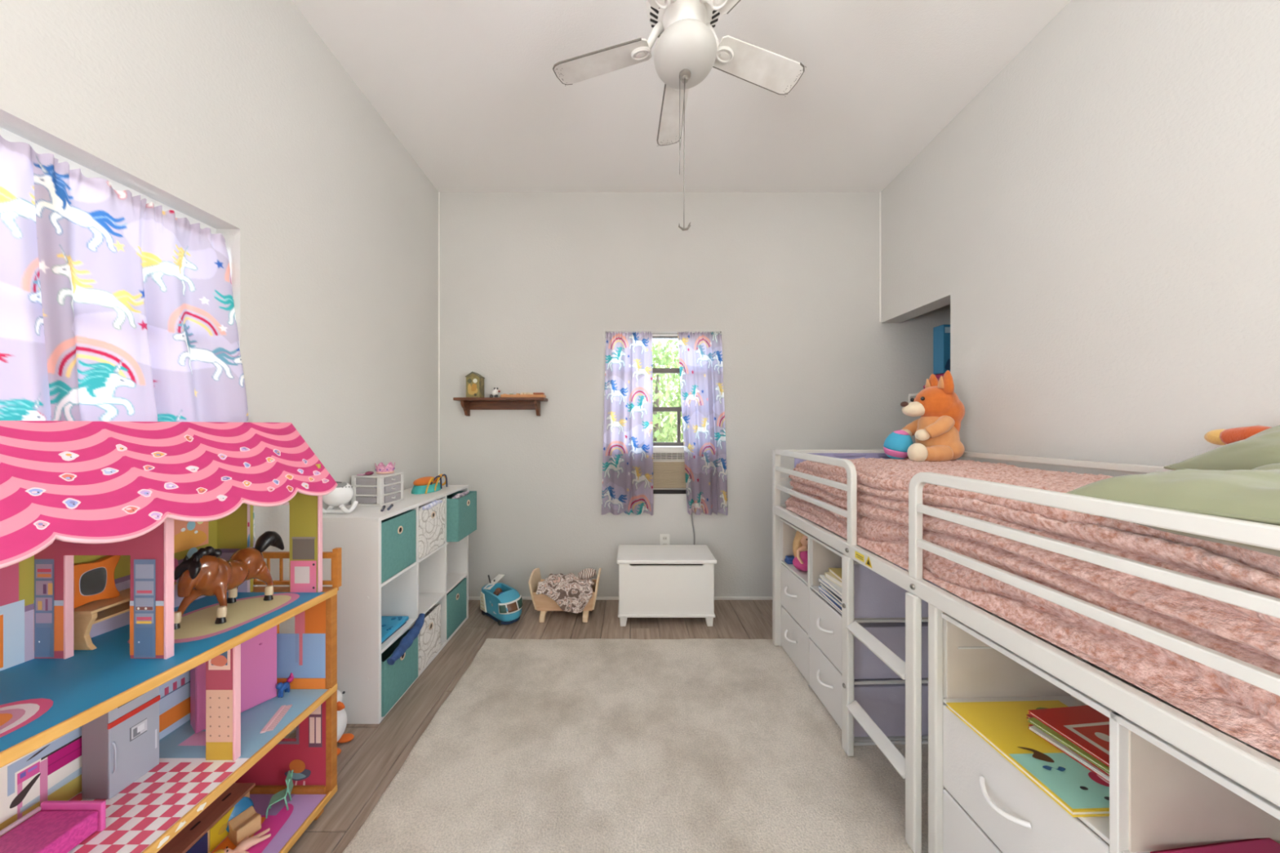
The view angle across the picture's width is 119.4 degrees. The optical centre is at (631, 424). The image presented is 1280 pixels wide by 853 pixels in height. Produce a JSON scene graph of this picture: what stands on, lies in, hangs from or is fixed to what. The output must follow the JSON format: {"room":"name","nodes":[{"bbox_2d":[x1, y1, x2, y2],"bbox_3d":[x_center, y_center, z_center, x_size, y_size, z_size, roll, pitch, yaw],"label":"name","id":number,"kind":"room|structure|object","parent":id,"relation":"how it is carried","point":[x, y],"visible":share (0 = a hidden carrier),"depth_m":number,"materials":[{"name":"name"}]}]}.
{"room":"bedroom","nodes":[
{"label":"bedroom","id":0,"kind":"room"},
{"bbox_2d":[0,0,438,633],"bbox_3d":[-1.540,-0.389,0.545,0.150,3.470,4.590,0,0,0],"label":"wall","id":1,"kind":"structure","parent":0,"point":[237,117],"depth_m":1.53,"materials":[{"name":"paint"}]},
{"bbox_2d":[0,127,216,234],"bbox_3d":[-1.575,-0.094,0.575,0.040,1.280,1.650,0,0,0],"label":"window","id":2,"kind":"structure","parent":1,"relation":"in","point":[7,135],"depth_m":1.07,"materials":[{"name":"white glass"}]},
{"bbox_3d":[-1.531,-0.678,0.575,0.026,0.026,1.650,0,0,0],"label":"curtain rod","id":3,"kind":"object","parent":1,"relation":"attached to","visible":0},
{"bbox_2d":[0,135,57,421],"bbox_3d":[-1.490,-0.033,0.354,0.078,1.334,1.261,0,0,1],"label":"curtain","id":4,"kind":"object","parent":3,"relation":"hanging from","point":[24,393],"visible":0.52,"depth_m":0.90,"materials":[{"name":"fabric"}]},
{"bbox_2d":[31,146,257,586],"bbox_3d":[-1.484,-0.034,1.193,0.082,1.333,0.519,0,0,0],"label":"curtain","id":5,"kind":"object","parent":3,"relation":"hanging from","point":[140,322],"visible":0.47,"depth_m":1.10,"materials":[{"name":"fabric"}]},
{"bbox_2d":[287,600,772,852],"bbox_3d":[0.743,1.366,0.620,4.715,0.080,4.740,0,0,0],"label":"floor","id":6,"kind":"structure","parent":0,"point":[367,763],"depth_m":1.97,"materials":[{"name":"brown wood"}]},
{"bbox_2d":[0,420,341,852],"bbox_3d":[-1.237,0.659,0.712,0.430,1.334,1.266,0,0,0],"label":"dollhouse","id":7,"kind":"object","parent":6,"relation":"on","point":[152,495],"visible":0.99,"depth_m":0.91,"materials":[{"name":"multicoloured wood"}]},
{"bbox_2d":[0,800,106,852],"bbox_3d":[-1.265,0.885,0.700,0.142,0.064,0.300,0,0,0],"label":"bed","id":8,"kind":"object","parent":7,"relation":"on","point":[60,826],"visible":1,"depth_m":0.81,"materials":[{"name":"pink plastic"}]},
{"bbox_2d":[0,670,190,836],"bbox_3d":[-1.377,0.757,0.710,0.004,0.322,1.180,0,0,0],"label":"print","id":9,"kind":"object","parent":7,"relation":"on","point":[52,771],"depth_m":0.90,"materials":[{"name":"multicoloured"}]},
{"bbox_2d":[33,559,164,657],"bbox_3d":[-1.274,0.450,0.893,0.312,0.257,0.003,0,0,0],"label":"print","id":10,"kind":"object","parent":7,"relation":"attached to","point":[53,579],"depth_m":0.89,"materials":[{"name":"multicoloured"}]},
{"bbox_2d":[0,519,208,671],"bbox_3d":[-1.427,0.362,0.705,0.004,0.432,1.170,0,0,0],"label":"print","id":11,"kind":"object","parent":7,"relation":"attached to","point":[20,624],"depth_m":0.89,"materials":[{"name":"multicoloured"}]},
{"bbox_2d":[81,686,159,799],"bbox_3d":[-1.308,0.758,0.963,0.078,0.318,0.100,0,0,0],"label":"fridge","id":12,"kind":"object","parent":7,"relation":"on","point":[121,745],"visible":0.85,"depth_m":0.93,"materials":[{"name":"grey plastic"}]},
{"bbox_2d":[129,718,156,748],"bbox_3d":[-1.277,0.820,0.979,0.001,0.095,0.054,0,0,0],"label":"print","id":13,"kind":"object","parent":12,"relation":"attached to","point":[143,731],"depth_m":0.98,"materials":[{"name":"grey"}]},
{"bbox_2d":[73,582,177,649],"bbox_3d":[-1.383,0.512,1.015,0.086,0.098,0.176,0,0,0],"label":"table","id":14,"kind":"object","parent":7,"relation":"on","point":[85,615],"depth_m":0.94,"materials":[{"name":"brown wood"}]},
{"bbox_2d":[73,555,120,608],"bbox_3d":[-1.401,0.406,0.972,0.026,0.114,0.086,0,0,12],"label":"television","id":15,"kind":"object","parent":14,"relation":"on","point":[94,580],"visible":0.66,"depth_m":0.97,"materials":[{"name":"orange plastic"}]},
{"bbox_2d":[92,600,129,624],"bbox_3d":[-1.389,0.500,1.015,0.061,0.006,0.149,0,0,0],"label":"shelf","id":16,"kind":"object","parent":14,"relation":"attached to","point":[119,609],"depth_m":0.99,"materials":[{"name":"brown wood"}]},
{"bbox_2d":[0,591,325,751],"bbox_3d":[-1.241,0.550,0.695,0.378,0.055,1.190,0,0,0],"label":"print","id":17,"kind":"object","parent":7,"relation":"attached to","point":[50,689],"depth_m":0.87,"materials":[{"name":"multicoloured"}]},
{"bbox_2d":[67,688,328,852],"bbox_3d":[-1.215,0.918,0.700,0.326,0.001,1.200,0,0,0],"label":"print","id":18,"kind":"object","parent":7,"relation":"on","point":[148,812],"depth_m":0.96,"materials":[{"name":"multicoloured"}]},
{"bbox_2d":[156,782,255,852],"bbox_3d":[-1.310,1.228,0.959,0.135,0.092,0.553,0,0,0],"label":"sideboard","id":19,"kind":"object","parent":7,"relation":"on","point":[206,832],"visible":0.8,"depth_m":1.12,"materials":[{"name":"brown wood"}]},
{"bbox_2d":[205,649,232,759],"bbox_3d":[-1.127,0.761,1.023,0.075,0.314,0.002,0,0,0],"label":"print","id":20,"kind":"object","parent":7,"relation":"on","point":[219,669],"depth_m":1.02,"materials":[{"name":"pink paper"}]},
{"bbox_2d":[173,530,284,629],"bbox_3d":[-1.231,0.463,1.161,0.130,0.219,0.263,0,0,-8],"label":"horse","id":21,"kind":"object","parent":7,"relation":"on","point":[205,573],"visible":1,"depth_m":1.08},
{"bbox_2d":[190,625,276,733],"bbox_3d":[-1.271,0.768,1.202,0.078,0.300,0.182,0,0,32],"label":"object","id":22,"kind":"object","parent":7,"relation":"on","point":[258,653],"visible":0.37,"depth_m":1.21,"materials":[{"name":"pink"}]},
{"bbox_2d":[213,827,271,852],"bbox_3d":[-1.164,1.252,1.111,0.135,0.042,0.068,0,0,-43],"label":"doll","id":23,"kind":"object","parent":7,"relation":"on","point":[246,842],"visible":1,"depth_m":1.12,"materials":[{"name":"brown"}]},
{"bbox_2d":[226,796,261,845],"bbox_3d":[-1.214,1.233,1.169,0.086,0.087,0.068,0,0,25],"label":"chair","id":24,"kind":"object","parent":7,"relation":"on","point":[244,821],"visible":1,"depth_m":1.16,"materials":[{"name":"brown wood"}]},
{"bbox_2d":[218,502,316,592],"bbox_3d":[-1.258,0.422,1.289,0.345,0.312,0.002,0,0,0],"label":"print","id":25,"kind":"object","parent":7,"relation":"attached to","point":[235,529],"depth_m":1.29,"materials":[{"name":"multicoloured"}]},
{"bbox_2d":[211,794,326,852],"bbox_3d":[-1.215,1.275,0.695,0.326,0.001,1.190,0,0,0],"label":"print","id":26,"kind":"object","parent":7,"relation":"on","point":[286,827],"depth_m":1.21,"materials":[{"name":"multicoloured"}]},
{"bbox_2d":[260,704,292,733],"bbox_3d":[-1.106,0.915,1.168,0.030,0.005,0.110,0,0,-18],"label":"comb","id":27,"kind":"object","parent":7,"relation":"on","point":[277,717],"visible":1,"depth_m":1.16,"materials":[{"name":"pink plastic"}]},
{"bbox_2d":[265,769,293,818],"bbox_3d":[-1.167,1.223,1.241,0.061,0.103,0.041,0,0,-30],"label":"lounger","id":28,"kind":"object","parent":7,"relation":"on","point":[277,797],"visible":1,"depth_m":1.24,"materials":[{"name":"green plastic"}]},
{"bbox_2d":[275,672,293,697],"bbox_3d":[-1.182,0.890,1.278,0.019,0.056,0.065,0,0,0],"label":"kitten","id":29,"kind":"object","parent":7,"relation":"on","point":[281,686],"visible":1,"depth_m":1.27},
{"bbox_2d":[253,703,324,786],"bbox_3d":[-1.220,1.116,1.299,0.315,0.320,0.003,0,0,0],"label":"print","id":30,"kind":"object","parent":7,"relation":"on","point":[304,754],"depth_m":1.30,"materials":[{"name":"red"}]},
{"bbox_2d":[276,610,325,688],"bbox_3d":[-1.221,0.757,1.299,0.314,0.322,0.002,0,0,0],"label":"print","id":31,"kind":"object","parent":7,"relation":"on","point":[302,653],"depth_m":1.30,"materials":[{"name":"blue paper"}]},
{"bbox_2d":[337,689,354,755],"bbox_3d":[-1.254,1.210,1.535,0.174,0.232,0.142,0,0,0],"label":"bird","id":32,"kind":"object","parent":6,"relation":"on","point":[341,713],"visible":0.23,"depth_m":1.54},
{"bbox_2d":[322,484,468,724],"bbox_3d":[-1.283,0.869,2.111,0.330,0.914,0.915,0,0,0],"label":"cube shelf","id":33,"kind":"object","parent":6,"relation":"on","point":[362,599],"visible":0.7,"depth_m":1.66,"materials":[{"name":"white laminate"}]},
{"bbox_2d":[322,480,358,513],"bbox_3d":[-1.363,0.336,1.735,0.124,0.152,0.116,0,0,0],"label":"toy","id":34,"kind":"object","parent":33,"relation":"on","point":[343,494],"visible":0.76,"depth_m":1.71,"materials":[{"name":"white plastic"}]},
{"bbox_2d":[351,471,404,506],"bbox_3d":[-1.335,0.336,1.984,0.180,0.152,0.165,0,0,6],"label":"drawer organiser","id":35,"kind":"object","parent":33,"relation":"on","point":[375,488],"visible":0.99,"depth_m":1.91,"materials":[{"name":"white plastic"}]},
{"bbox_2d":[374,462,395,474],"bbox_3d":[-1.323,0.232,2.010,0.092,0.057,0.092,0,0,0],"label":"toy tiara","id":36,"kind":"object","parent":33,"relation":"on","point":[380,468],"visible":1,"depth_m":1.98,"materials":[{"name":"pink plastic"}]},
{"bbox_2d":[381,509,415,582],"bbox_3d":[-1.258,0.576,1.810,0.284,0.270,0.270,0,0,0],"label":"fabric bin","id":37,"kind":"object","parent":33,"relation":"on","point":[398,531],"visible":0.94,"depth_m":1.79,"materials":[{"name":"teal fabric"}]},
{"bbox_2d":[381,629,417,716],"bbox_3d":[-1.246,1.187,1.810,0.284,0.245,0.270,0,0,0],"label":"fabric bin","id":38,"kind":"object","parent":33,"relation":"on","point":[396,678],"visible":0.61,"depth_m":1.79,"materials":[{"name":"teal fabric"}]},
{"bbox_2d":[381,616,408,644],"bbox_3d":[-1.233,1.019,1.811,0.175,0.076,0.235,0,0,0],"label":"plastic box","id":39,"kind":"object","parent":38,"relation":"on","point":[389,624],"visible":0.3,"depth_m":1.85,"materials":[{"name":"blue plastic"}]},
{"bbox_2d":[386,613,425,665],"bbox_3d":[-1.089,1.034,1.823,0.056,0.107,0.278,0,0,0],"label":"garment","id":40,"kind":"object","parent":38,"relation":"on","point":[406,642],"visible":1,"depth_m":1.80,"materials":[{"name":"fabric"}]},
{"bbox_2d":[411,474,447,493],"bbox_3d":[-1.273,0.364,2.339,0.150,0.096,0.277,0,0,0],"label":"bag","id":41,"kind":"object","parent":33,"relation":"on","point":[424,485],"visible":1,"depth_m":2.28,"materials":[{"name":"teal fabric"}]},
{"bbox_2d":[418,603,440,672],"bbox_3d":[-1.254,1.178,2.081,0.284,0.262,0.215,0,0,0],"label":"fabric bin","id":42,"kind":"object","parent":33,"relation":"on","point":[429,635],"visible":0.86,"depth_m":2.08,"materials":[{"name":"white fabric"}]},
{"bbox_2d":[418,498,444,559],"bbox_3d":[-1.256,0.576,2.108,0.284,0.270,0.270,0,0,0],"label":"fabric bin","id":43,"kind":"object","parent":33,"relation":"on","point":[432,521],"visible":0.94,"depth_m":2.09,"materials":[{"name":"white fabric"}]},
{"bbox_2d":[420,499,442,510],"bbox_3d":[-1.123,0.449,2.104,0.034,0.038,0.209,0,0,0],"label":"cloth","id":44,"kind":"object","parent":43,"relation":"in","point":[432,504],"visible":0.92,"depth_m":2.08,"materials":[{"name":"white fabric"}]},
{"bbox_2d":[446,577,466,639],"bbox_3d":[-1.258,1.174,2.407,0.284,0.270,0.270,0,0,0],"label":"fabric bin","id":45,"kind":"object","parent":33,"relation":"on","point":[456,597],"visible":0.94,"depth_m":2.39,"materials":[{"name":"teal fabric"}]},
{"bbox_2d":[446,490,476,542],"bbox_3d":[-1.188,0.580,2.407,0.284,0.262,0.270,0,0,0],"label":"fabric bin","id":46,"kind":"object","parent":33,"relation":"on","point":[461,513],"visible":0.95,"depth_m":2.31,"materials":[{"name":"teal fabric"}]},
{"bbox_2d":[451,490,469,498],"bbox_3d":[-1.090,0.450,2.393,0.036,0.034,0.198,0,0,0],"label":"scarf","id":47,"kind":"object","parent":46,"relation":"in","point":[463,494],"visible":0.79,"depth_m":2.36,"materials":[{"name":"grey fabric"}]},
{"bbox_2d":[480,573,522,625],"bbox_3d":[-0.900,1.204,2.612,0.395,0.244,0.222,0,0,40],"label":"toy vehicle","id":48,"kind":"object","parent":6,"relation":"on","point":[501,602],"visible":1,"depth_m":2.52,"materials":[{"name":"teal plastic"}]},
{"bbox_2d":[528,568,601,622],"bbox_3d":[-0.455,1.177,2.630,0.478,0.298,0.256,0,0,0],"label":"cradle","id":49,"kind":"object","parent":6,"relation":"on","point":[542,602],"visible":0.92,"depth_m":2.54,"materials":[{"name":"brown wood"}]},
{"bbox_2d":[535,572,594,613],"bbox_3d":[-0.453,1.150,2.608,0.391,0.215,0.244,0,0,0],"label":"blanket","id":50,"kind":"object","parent":49,"relation":"on","point":[571,593],"visible":1,"depth_m":2.51,"materials":[{"name":"beige fabric"}]},
{"bbox_2d":[577,568,595,579],"bbox_3d":[-0.315,1.058,2.655,0.133,0.068,0.110,0,0,0],"label":"pillow","id":51,"kind":"object","parent":50,"relation":"on","point":[588,573],"visible":1,"depth_m":2.62,"materials":[{"name":"beige fabric"}]},
{"bbox_2d":[342,638,928,852],"bbox_3d":[0.330,1.319,0.600,2.450,0.012,3.410,0,0,0],"label":"rug","id":52,"kind":"object","parent":6,"relation":"on","point":[588,745],"visible":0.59,"depth_m":1.44,"materials":[{"name":"beige carpet"}]},
{"bbox_2d":[779,517,946,745],"bbox_3d":[1.070,0.932,1.884,0.440,0.762,0.702,0,0,-2],"label":"storage unit","id":53,"kind":"object","parent":52,"relation":"on","point":[811,625],"visible":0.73,"depth_m":1.59,"materials":[{"name":"white laminate"}]},
{"bbox_2d":[784,555,794,564],"bbox_3d":[0.968,0.784,2.172,0.140,0.038,0.050,0,0,-1],"label":"folded cloth","id":54,"kind":"object","parent":53,"relation":"on","point":[788,560],"visible":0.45,"depth_m":2.15,"materials":[{"name":"blue fabric"}]},
{"bbox_2d":[792,530,807,571],"bbox_3d":[0.956,0.691,2.062,0.131,0.224,0.105,0,0,-16],"label":"doll","id":55,"kind":"object","parent":53,"relation":"on","point":[800,540],"visible":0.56,"depth_m":2.04,"materials":[{"name":"pink"}]},
{"bbox_2d":[819,589,841,613],"bbox_3d":[1.036,0.797,1.689,0.270,0.012,0.200,0,0,2],"label":"magazine","id":56,"kind":"object","parent":53,"relation":"on","point":[838,607],"visible":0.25,"depth_m":1.68,"materials":[{"name":"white paper"}]},
{"bbox_2d":[818,586,841,607],"bbox_3d":[1.044,0.785,1.709,0.270,0.012,0.200,0,0,-1],"label":"magazine","id":57,"kind":"object","parent":56,"relation":"on","point":[824,591],"visible":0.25,"depth_m":1.71,"materials":[{"name":"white paper"}]},
{"bbox_3d":[1.052,0.772,1.700,0.270,0.013,0.200,0,0,-5],"label":"magazine","id":58,"kind":"object","parent":57,"relation":"on","visible":0},
{"bbox_2d":[819,582,841,604],"bbox_3d":[1.036,0.760,1.689,0.270,0.010,0.200,0,0,2],"label":"magazine","id":59,"kind":"object","parent":58,"relation":"on","point":[829,591],"visible":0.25,"depth_m":1.68,"materials":[{"name":"grey paper"}]},
{"bbox_2d":[818,578,841,599],"bbox_3d":[1.044,0.748,1.709,0.270,0.012,0.200,0,0,-1],"label":"magazine","id":60,"kind":"object","parent":59,"relation":"on","point":[825,584],"visible":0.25,"depth_m":1.71,"materials":[{"name":"grey paper"}]},
{"bbox_3d":[1.052,0.736,1.700,0.270,0.011,0.200,0,0,-5],"label":"magazine","id":61,"kind":"object","parent":60,"relation":"on","visible":0},
{"bbox_2d":[819,574,841,595],"bbox_3d":[1.036,0.725,1.689,0.270,0.011,0.200,0,0,2],"label":"magazine","id":62,"kind":"object","parent":61,"relation":"on","point":[837,588],"visible":0.13,"depth_m":1.68,"materials":[{"name":"white paper"}]},
{"bbox_2d":[824,572,841,586],"bbox_3d":[1.036,0.708,1.704,0.220,0.022,0.160,0,0,-8],"label":"picture book","id":63,"kind":"object","parent":62,"relation":"on","point":[828,575],"visible":0.25,"depth_m":1.72,"materials":[{"name":"beige paper"}]},
{"bbox_2d":[828,567,841,582],"bbox_3d":[1.031,0.689,1.704,0.190,0.016,0.141,0,0,4],"label":"picture book","id":64,"kind":"object","parent":63,"relation":"on","point":[837,572],"visible":0.25,"depth_m":1.73,"materials":[{"name":"brown paper"}]},
{"bbox_2d":[772,448,1279,852],"bbox_3d":[1.355,0.728,1.279,1.004,1.170,1.984,0,0,-2],"label":"bed","id":65,"kind":"object","parent":52,"relation":"on","point":[1220,750],"visible":0.85,"depth_m":0.90,"materials":[{"name":"white metal"}]},
{"bbox_2d":[794,453,890,467],"bbox_3d":[1.367,0.327,2.224,0.801,0.318,0.018,0,0,-2],"label":"panel","id":66,"kind":"object","parent":65,"relation":"hanging from","point":[842,455],"visible":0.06,"depth_m":2.22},
{"bbox_3d":[1.402,0.385,1.278,0.785,0.250,1.880,0,0,-1],"label":"mattress","id":67,"kind":"object","parent":65,"relation":"on","visible":0},
{"bbox_2d":[785,457,1279,759],"bbox_3d":[1.375,0.338,1.278,0.942,0.333,1.880,0,0,-2],"label":"blanket","id":68,"kind":"object","parent":67,"relation":"on","point":[1245,711],"visible":0.66,"depth_m":0.79,"materials":[{"name":"pink fabric"}]},
{"bbox_2d":[883,430,913,459],"bbox_3d":[1.478,0.111,2.070,0.133,0.166,0.135,0,0,-17],"label":"striped ball","id":69,"kind":"object","parent":68,"relation":"on","point":[896,445],"visible":0.88,"depth_m":2.03,"materials":[{"name":"blue"}]},
{"bbox_2d":[900,370,964,462],"bbox_3d":[1.626,-0.044,2.037,0.310,0.485,0.332,0,0,12],"label":"plush dog","id":70,"kind":"object","parent":68,"relation":"on","point":[940,410],"visible":0.98,"depth_m":1.95},
{"bbox_2d":[1066,462,1279,556],"bbox_3d":[1.185,0.129,0.548,0.546,0.172,0.525,0,0,-2],"label":"pillow","id":71,"kind":"object","parent":68,"relation":"on","point":[1253,495],"visible":0.79,"depth_m":0.62,"materials":[{"name":"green fabric"}]},
{"bbox_2d":[1164,425,1279,470],"bbox_3d":[1.520,0.041,0.630,0.426,0.260,0.581,0,0,8],"label":"pillow","id":72,"kind":"object","parent":71,"relation":"on","point":[1262,448],"visible":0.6,"depth_m":0.83,"materials":[{"name":"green fabric"}]},
{"bbox_2d":[1204,425,1271,445],"bbox_3d":[1.745,0.025,0.901,0.160,0.249,0.447,0,0,10],"label":"plush","id":73,"kind":"object","parent":72,"relation":"on","point":[1217,437],"visible":0.55,"depth_m":1.06,"materials":[{"name":"orange fabric"}]},
{"bbox_2d":[942,612,1279,852],"bbox_3d":[1.101,0.932,0.718,0.440,0.762,0.805,0,0,-2],"label":"storage unit","id":74,"kind":"object","parent":52,"relation":"on","point":[1162,797],"visible":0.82,"depth_m":0.82,"materials":[{"name":"white laminate"}]},
{"bbox_2d":[946,700,1109,817],"bbox_3d":[1.067,0.795,0.919,0.330,0.017,0.300,0,0,-1],"label":"picture book","id":75,"kind":"object","parent":74,"relation":"on","point":[1081,792],"visible":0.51,"depth_m":0.90,"materials":[{"name":"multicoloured paper"}]},
{"bbox_2d":[1028,724,1109,782],"bbox_3d":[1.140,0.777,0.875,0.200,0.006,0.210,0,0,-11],"label":"storybook","id":76,"kind":"object","parent":75,"relation":"on","point":[1033,728],"visible":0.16,"depth_m":0.89,"materials":[{"name":"white paper"}]},
{"bbox_2d":[1026,714,1109,776],"bbox_3d":[1.147,0.768,0.886,0.201,0.010,0.210,0,0,-4],"label":"storybook","id":77,"kind":"object","parent":76,"relation":"on","point":[1029,716],"visible":0.16,"depth_m":0.85,"materials":[{"name":"red paper"}]},
{"bbox_2d":[1027,717,1109,773],"bbox_3d":[1.136,0.758,0.873,0.200,0.009,0.210,0,0,-10],"label":"storybook","id":78,"kind":"object","parent":77,"relation":"on","point":[1033,721],"visible":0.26,"depth_m":0.89,"materials":[{"name":"green paper"}]},
{"bbox_2d":[1028,705,1109,766],"bbox_3d":[1.147,0.749,0.882,0.200,0.010,0.210,0,0,-5],"label":"storybook","id":79,"kind":"object","parent":78,"relation":"on","point":[1085,726],"visible":0.23,"depth_m":0.93,"materials":[{"name":"red paper"}]},
{"bbox_2d":[1150,837,1279,852],"bbox_3d":[1.095,0.794,0.600,0.260,0.020,0.200,0,0,-5],"label":"book","id":80,"kind":"object","parent":74,"relation":"on","point":[1265,845],"visible":1,"depth_m":0.69,"materials":[{"name":"red paper"}]},
{"bbox_2d":[616,544,716,626],"bbox_3d":[0.233,1.105,2.599,0.655,0.443,0.324,0,0,0],"label":"chest","id":81,"kind":"object","parent":6,"relation":"on","point":[655,580],"visible":1,"depth_m":2.46,"materials":[{"name":"white paint"}]},
{"bbox_2d":[291,0,1071,191],"bbox_3d":[0.216,-1.931,0.620,3.662,0.337,4.740,0,0,0],"label":"ceiling","id":82,"kind":"structure","parent":0,"point":[471,90],"depth_m":2.00,"materials":[{"name":"white paint"}]},
{"bbox_2d":[552,0,806,231],"bbox_3d":[0.180,-1.250,1.304,0.953,1.196,0.914,0,0,0],"label":"ceiling fan","id":83,"kind":"object","parent":82,"relation":"hanging from","point":[687,47],"visible":1,"depth_m":1.30,"materials":[{"name":"white"}]},
{"bbox_2d":[440,191,950,600],"bbox_3d":[0.743,-0.339,2.915,4.715,3.370,0.150,0,0,0],"label":"wall","id":84,"kind":"structure","parent":0,"point":[533,285],"depth_m":2.84,"materials":[{"name":"paint"}]},
{"bbox_2d":[438,191,439,482],"bbox_3d":[-1.460,-0.236,2.838,0.010,3.064,0.004,0,0,0],"label":"trim","id":85,"kind":"structure","parent":84,"relation":"attached to","point":[438,192],"depth_m":2.84,"materials":[{"name":"white paint"}]},
{"bbox_2d":[453,397,547,416],"bbox_3d":[-0.963,-0.133,2.775,0.662,0.134,0.129,0,0,0],"label":"wall shelf","id":86,"kind":"object","parent":84,"relation":"attached to","point":[468,404],"visible":1,"depth_m":2.82,"materials":[{"name":"brown wood"}]},
{"bbox_2d":[465,371,484,397],"bbox_3d":[-1.158,-0.295,2.773,0.108,0.190,0.097,0,0,0],"label":"box","id":87,"kind":"object","parent":86,"relation":"on","point":[474,381],"visible":0.94,"depth_m":2.73,"materials":[{"name":"yellow paint"}]},
{"bbox_2d":[489,387,500,397],"bbox_3d":[-1.007,-0.237,2.770,0.080,0.077,0.042,0,0,0],"label":"figurine","id":88,"kind":"object","parent":86,"relation":"on","point":[495,393],"visible":0.97,"depth_m":2.75,"materials":[{"name":"white ceramic"}]},
{"bbox_2d":[500,392,546,398],"bbox_3d":[-0.797,-0.218,2.768,0.315,0.037,0.080,0,0,0],"label":"wooden tray","id":89,"kind":"object","parent":86,"relation":"on","point":[522,394],"visible":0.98,"depth_m":2.73,"materials":[{"name":"brown wood"}]},
{"bbox_2d":[468,596,772,599],"bbox_3d":[0.743,1.315,2.834,4.415,0.022,0.012,0,0,0],"label":"baseboard","id":90,"kind":"structure","parent":84,"relation":"attached to","point":[469,597],"depth_m":2.83,"materials":[{"name":"white paint"}]},
{"bbox_2d":[659,533,669,544],"bbox_3d":[0.255,0.886,2.835,0.074,0.116,0.009,0,0,0],"label":"wall outlet","id":91,"kind":"object","parent":84,"relation":"attached to","point":[664,538],"visible":0.56,"depth_m":2.83,"materials":[{"name":"white plastic"}]},
{"bbox_2d":[652,333,677,336],"bbox_3d":[0.246,-0.686,2.854,0.881,0.024,0.024,0,0,0],"label":"curtain rod","id":92,"kind":"object","parent":84,"relation":"attached to","point":[653,335],"visible":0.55,"depth_m":2.85,"materials":[{"name":"white metal"}]},
{"bbox_2d":[601,331,653,515],"bbox_3d":[-0.029,-0.018,2.804,0.385,1.377,0.073,0,0,0],"label":"curtain","id":93,"kind":"object","parent":92,"relation":"hanging from","point":[627,487],"visible":1,"depth_m":2.80,"materials":[{"name":"fabric"}]},
{"bbox_2d":[677,331,728,515],"bbox_3d":[0.536,-0.017,2.805,0.370,1.378,0.078,0,0,0],"label":"curtain","id":94,"kind":"object","parent":92,"relation":"hanging from","point":[700,354],"visible":1,"depth_m":2.80,"materials":[{"name":"fabric"}]},
{"bbox_2d":[652,336,684,446],"bbox_3d":[0.246,-0.273,2.930,0.882,0.877,0.040,0,0,0],"label":"window","id":95,"kind":"structure","parent":84,"relation":"in","point":[655,371],"depth_m":2.91,"materials":[{"name":"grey metal"}]},
{"bbox_2d":[653,446,686,493],"bbox_3d":[0.246,0.346,2.985,0.864,0.353,0.310,0,0,0],"label":"air conditioner","id":96,"kind":"object","parent":84,"relation":"attached to","point":[668,462],"visible":0.25,"depth_m":2.84,"materials":[{"name":"white plastic"}]},
{"bbox_2d":[653,453,684,459],"bbox_3d":[0.246,0.239,2.845,0.850,0.050,0.021,0,0,0],"label":"vent","id":97,"kind":"object","parent":96,"relation":"attached to","point":[655,455],"depth_m":2.84,"materials":[{"name":"grey"}]},
{"bbox_2d":[690,513,695,544],"bbox_3d":[0.464,0.716,2.829,0.041,0.421,0.018,0,0,0],"label":"power cord","id":98,"kind":"object","parent":84,"relation":"attached to","point":[691,513],"visible":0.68,"depth_m":2.83,"materials":[{"name":"grey plastic"}]},
{"bbox_2d":[879,191,880,321],"bbox_3d":[1.892,-1.276,2.838,0.010,0.984,0.004,0,0,0],"label":"trim","id":99,"kind":"structure","parent":84,"relation":"attached to","point":[879,192],"depth_m":2.84,"materials":[{"name":"white paint"}]},
{"bbox_2d":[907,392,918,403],"bbox_3d":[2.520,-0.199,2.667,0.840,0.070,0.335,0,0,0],"label":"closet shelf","id":100,"kind":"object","parent":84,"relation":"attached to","point":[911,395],"visible":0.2,"depth_m":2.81,"materials":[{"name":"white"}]},
{"bbox_2d":[934,373,944,379],"bbox_3d":[2.272,-0.298,2.643,0.185,0.128,0.133,0,0,0],"label":"case","id":101,"kind":"object","parent":100,"relation":"on","point":[938,375],"visible":0.02,"depth_m":2.65,"materials":[{"name":"pink"}]},
{"bbox_2d":[933,324,950,374],"bbox_3d":[2.260,-0.534,2.659,0.150,0.340,0.092,0,0,0],"label":"box","id":102,"kind":"object","parent":101,"relation":"on","point":[941,334],"visible":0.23,"depth_m":2.63,"materials":[{"name":"blue"}]},
{"bbox_2d":[945,327,950,369],"bbox_3d":[2.262,-0.535,2.614,0.135,0.318,0.001,0,0,0],"label":"print","id":103,"kind":"object","parent":102,"relation":"attached to","point":[947,329],"depth_m":2.62,"materials":[{"name":"blue"}]},
{"bbox_2d":[880,0,1279,598],"bbox_3d":[1.970,-0.389,0.545,0.146,3.470,4.590,0,0,0],"label":"wall","id":104,"kind":"structure","parent":0,"point":[1098,227],"depth_m":1.48,"materials":[{"name":"paint"}]},
{"label":"outside","id":105,"kind":"structure","parent":0,"visible":0},
{"bbox_3d":[0.000,1.776,14.495,28.000,0.100,23.010,0,0,0],"label":"ground","id":106,"kind":"structure","parent":105,"visible":0},
{"bbox_2d":[652,339,683,442],"bbox_3d":[0.606,-0.164,8.997,2.670,3.793,2.633,0,0,0],"label":"tree","id":107,"kind":"object","parent":106,"relation":"on","point":[668,430],"visible":0.26,"depth_m":8.28,"materials":[{"name":"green plant"}]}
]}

